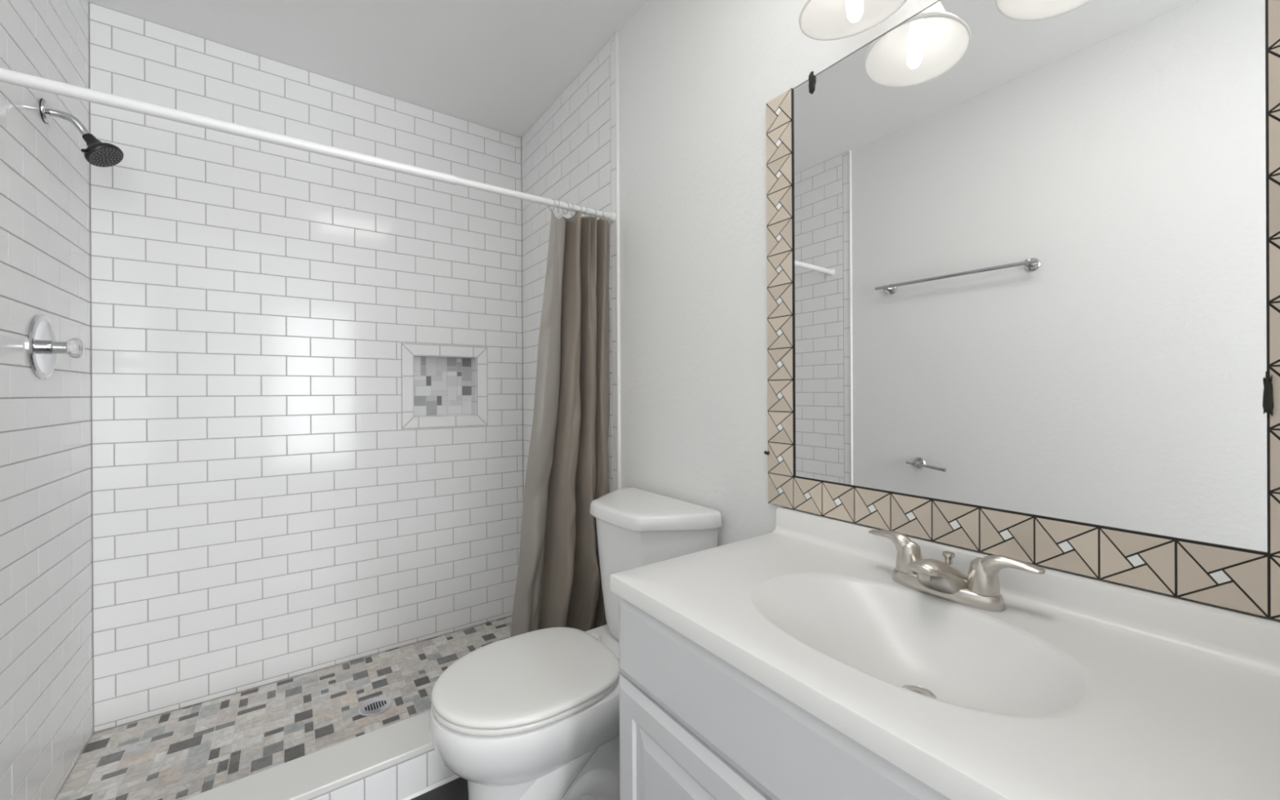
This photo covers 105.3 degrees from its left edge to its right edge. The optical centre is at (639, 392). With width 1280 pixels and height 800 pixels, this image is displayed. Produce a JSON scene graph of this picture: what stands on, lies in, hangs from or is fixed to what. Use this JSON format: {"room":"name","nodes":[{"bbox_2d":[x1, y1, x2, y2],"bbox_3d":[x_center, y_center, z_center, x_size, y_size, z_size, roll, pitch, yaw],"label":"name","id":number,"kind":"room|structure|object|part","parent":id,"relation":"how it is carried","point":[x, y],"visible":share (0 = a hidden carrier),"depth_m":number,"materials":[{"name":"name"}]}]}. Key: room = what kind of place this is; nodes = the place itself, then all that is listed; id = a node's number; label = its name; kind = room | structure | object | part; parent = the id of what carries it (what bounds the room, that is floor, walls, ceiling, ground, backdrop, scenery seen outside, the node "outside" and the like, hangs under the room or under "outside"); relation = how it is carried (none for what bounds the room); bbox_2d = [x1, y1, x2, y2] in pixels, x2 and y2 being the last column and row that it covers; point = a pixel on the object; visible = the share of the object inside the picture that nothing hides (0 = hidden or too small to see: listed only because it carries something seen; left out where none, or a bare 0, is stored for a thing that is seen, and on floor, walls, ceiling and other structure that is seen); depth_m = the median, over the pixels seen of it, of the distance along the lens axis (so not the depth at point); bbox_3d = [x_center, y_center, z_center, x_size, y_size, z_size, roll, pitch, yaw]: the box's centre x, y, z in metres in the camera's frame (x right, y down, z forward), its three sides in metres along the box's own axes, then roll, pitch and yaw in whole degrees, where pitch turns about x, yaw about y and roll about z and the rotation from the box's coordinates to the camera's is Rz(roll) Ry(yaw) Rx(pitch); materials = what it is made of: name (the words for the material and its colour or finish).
{"room":"bathroom","nodes":[
{"label":"bathroom","id":0,"kind":"room"},
{"bbox_2d":[0,0,93,799],"bbox_3d":[-0.308,-0.084,-0.596,0.124,2.442,5.389,0,0,-36],"label":"wall","id":1,"kind":"structure","parent":0,"point":[46,675],"depth_m":1.31,"materials":[{"name":"white tile"}]},
{"bbox_2d":[26,314,84,379],"bbox_3d":[-1.563,-0.122,1.322,0.076,0.172,0.172,0,0,-36],"label":"shower valve","id":2,"kind":"object","parent":1,"relation":"attached to","point":[42,346],"visible":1,"depth_m":1.30,"materials":[{"name":"silver metal"}]},
{"bbox_3d":[-1.571,-0.122,1.317,0.043,0.037,0.037,0,0,-36],"label":"stem","id":3,"kind":"part","parent":2,"relation":"part of","materials":[{"name":"silver metal"}]},
{"bbox_3d":[-1.545,-0.122,1.336,0.026,0.055,0.055,0,0,-36],"label":"knob","id":4,"kind":"part","parent":2,"relation":"part of","materials":[{"name":"clear plastic"}]},
{"bbox_2d":[39,97,123,167],"bbox_3d":[-1.546,-0.718,1.357,0.151,0.152,0.083,0,0,-36],"label":"showerhead","id":5,"kind":"object","parent":1,"relation":"attached to","point":[98,153],"visible":1,"depth_m":1.36,"materials":[{"name":"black metal"}]},
{"bbox_3d":[-1.576,-0.739,1.350,0.094,0.067,0.024,0,0,-36],"label":"arm","id":6,"kind":"part","parent":5,"relation":"part of","materials":[{"name":"silver metal"}]},
{"bbox_3d":[-1.518,-0.662,1.336,0.009,0.013,0.019,0,0,-8],"label":"mode lever","id":7,"kind":"part","parent":5,"relation":"part of","materials":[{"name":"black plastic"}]},
{"bbox_2d":[0,67,615,222],"bbox_3d":[-0.735,-0.652,1.389,1.510,0.065,0.040,0,0,-32],"label":"curtain rod","id":8,"kind":"object","parent":1,"relation":"attached to","point":[7,76],"visible":1,"depth_m":1.23,"materials":[{"name":"white metal"}]},
{"bbox_2d":[510,208,609,637],"bbox_3d":[-0.285,0.184,1.754,0.347,1.627,0.234,0,0,17],"label":"shower curtain","id":9,"kind":"object","parent":8,"relation":"hanging from","point":[558,584],"visible":0.87,"depth_m":1.71,"materials":[{"name":"beige fabric"}]},
{"bbox_2d":[54,616,511,799],"bbox_3d":[0.322,1.179,-0.072,1.747,0.110,5.753,0,0,-36],"label":"floor","id":10,"kind":"structure","parent":0,"point":[187,752],"depth_m":1.65,"materials":[{"name":"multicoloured tile"}]},
{"bbox_2d":[182,711,459,799],"bbox_3d":[-0.732,1.072,1.400,1.519,0.132,0.162,0,0,-36],"label":"shower curb","id":11,"kind":"object","parent":10,"relation":"on","point":[400,760],"visible":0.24,"depth_m":1.33,"materials":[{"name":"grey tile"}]},
{"bbox_2d":[358,696,392,716],"bbox_3d":[-0.951,1.128,1.757,0.108,0.006,0.108,0,0,-36],"label":"shower drain","id":12,"kind":"object","parent":10,"relation":"on","point":[376,705],"visible":1,"depth_m":1.75,"materials":[{"name":"silver metal"}]},
{"bbox_2d":[428,487,721,799],"bbox_3d":[-0.192,0.730,1.307,0.700,0.810,0.454,0,0,-36],"label":"toilet","id":13,"kind":"object","parent":10,"relation":"on","point":[533,715],"visible":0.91,"depth_m":1.18,"materials":[{"name":"white ceramic"}]},
{"bbox_3d":[-0.287,0.721,1.229,0.442,0.015,0.368,0,0,-36],"label":"seat","id":14,"kind":"part","parent":13,"relation":"part of","materials":[{"name":"white plastic"}]},
{"bbox_3d":[-0.285,0.702,1.231,0.447,0.018,0.372,0,0,-36],"label":"seat lid","id":15,"kind":"part","parent":13,"relation":"part of","materials":[{"name":"white plastic"}]},
{"bbox_3d":[-0.001,0.346,1.444,0.228,0.044,0.454,0,0,-36],"label":"tank lid","id":16,"kind":"part","parent":13,"relation":"part of","materials":[{"name":"white ceramic"}]},
{"bbox_3d":[0.005,0.547,1.448,0.215,0.365,0.428,0,0,-36],"label":"tank","id":17,"kind":"part","parent":13,"relation":"part of","materials":[{"name":"white ceramic"}]},
{"bbox_2d":[618,595,951,799],"bbox_3d":[0.382,0.750,0.726,0.485,0.766,0.783,0,0,-36],"label":"vanity cabinet","id":18,"kind":"object","parent":10,"relation":"on","point":[694,726],"visible":0.19,"depth_m":0.69,"materials":[{"name":"white paint"}]},
{"bbox_3d":[0.078,0.778,0.749,0.018,0.512,0.392,0,0,-36],"label":"door","id":19,"kind":"part","parent":18,"relation":"part of","materials":[{"name":"white paint"}]},
{"bbox_2d":[609,506,1279,799],"bbox_3d":[0.380,0.358,0.719,0.496,0.160,0.802,0,0,-36],"label":"countertop","id":20,"kind":"structure","parent":18,"relation":"on","point":[1082,687],"depth_m":0.62,"materials":[{"name":"white stone"}]},
{"bbox_2d":[749,572,1100,720],"bbox_3d":[0.362,0.384,0.701,0.301,0.101,0.437,0,0,-36],"label":"sink basin","id":21,"kind":"object","parent":20,"relation":"in","point":[948,660],"depth_m":0.73,"materials":[{"name":"white ceramic"}]},
{"bbox_2d":[868,529,1045,612],"bbox_3d":[0.484,0.291,0.795,0.120,0.083,0.263,0,0,-36],"label":"faucet","id":22,"kind":"object","parent":20,"relation":"on","point":[980,589],"visible":1,"depth_m":0.77,"materials":[{"name":"silver metal"}]},
{"bbox_3d":[0.462,0.280,0.880,0.043,0.061,0.097,0,0,-21],"label":"lever handle","id":23,"kind":"part","parent":22,"relation":"part of","materials":[{"name":"silver metal"}]},
{"bbox_3d":[0.480,0.299,0.792,0.109,0.067,0.092,0,0,-36],"label":"spout","id":24,"kind":"part","parent":22,"relation":"part of","materials":[{"name":"silver metal"}]},
{"bbox_3d":[0.523,0.292,0.828,0.019,0.044,0.019,0,0,-36],"label":"lift rod","id":25,"kind":"part","parent":22,"relation":"part of","materials":[{"name":"silver metal"}]},
{"bbox_3d":[0.505,0.320,0.809,0.058,0.024,0.166,0,0,-36],"label":"plate","id":26,"kind":"part","parent":22,"relation":"part of","materials":[{"name":"silver metal"}]},
{"bbox_3d":[0.558,0.280,0.747,0.097,0.061,0.043,0,0,40],"label":"lever handle","id":27,"kind":"part","parent":22,"relation":"part of","materials":[{"name":"silver metal"}]},
{"bbox_2d":[88,2,524,733],"bbox_3d":[-1.273,-0.081,2.146,1.747,2.442,0.207,0,0,-36],"label":"wall","id":28,"kind":"structure","parent":0,"point":[307,367],"depth_m":1.93,"materials":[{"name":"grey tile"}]},
{"bbox_3d":[-0.906,-0.030,2.286,0.379,0.377,0.008,0,0,-36],"label":"niche frame","id":29,"kind":"part","parent":28,"relation":"part of","materials":[{"name":"white tile"}]},
{"bbox_2d":[87,0,647,137],"bbox_3d":[0.309,-1.358,-0.074,1.747,0.100,5.753,0,0,-36],"label":"ceiling","id":30,"kind":"structure","parent":0,"point":[500,65],"depth_m":1.80,"materials":[{"name":"white paint"}]},
{"bbox_2d":[521,0,1274,619],"bbox_3d":[1.012,-0.091,0.349,0.124,2.442,5.389,0,0,-36],"label":"wall","id":31,"kind":"structure","parent":0,"point":[664,130],"depth_m":1.49,"materials":[{"name":"white paint"}]},
{"bbox_2d":[798,0,906,40],"bbox_3d":[0.478,-0.797,0.810,0.220,0.212,0.446,0,0,-36],"label":"vanity light","id":32,"kind":"object","parent":31,"relation":"attached to","point":[818,20],"visible":1,"depth_m":0.96,"materials":[{"name":"white glass"}]},
{"bbox_3d":[0.395,-0.742,0.902,0.037,0.102,0.029,0,0,-36],"label":"bulb","id":33,"kind":"part","parent":32,"relation":"part of","materials":[{"name":"white glass"}]},
{"bbox_2d":[764,0,1279,620],"bbox_3d":[0.560,-0.227,0.877,0.014,1.003,0.851,0,0,-36],"label":"wall mirror","id":34,"kind":"object","parent":31,"relation":"attached to","point":[1023,256],"visible":1,"depth_m":0.77,"materials":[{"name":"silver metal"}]},
{"bbox_2d":[772,506,1279,676],"bbox_3d":[0.565,0.305,0.851,0.042,0.056,0.802,0,0,-36],"label":"backsplash","id":35,"kind":"structure","parent":31,"relation":"attached to","point":[1250,641],"depth_m":0.70,"materials":[{"name":"white stone"}]}
]}

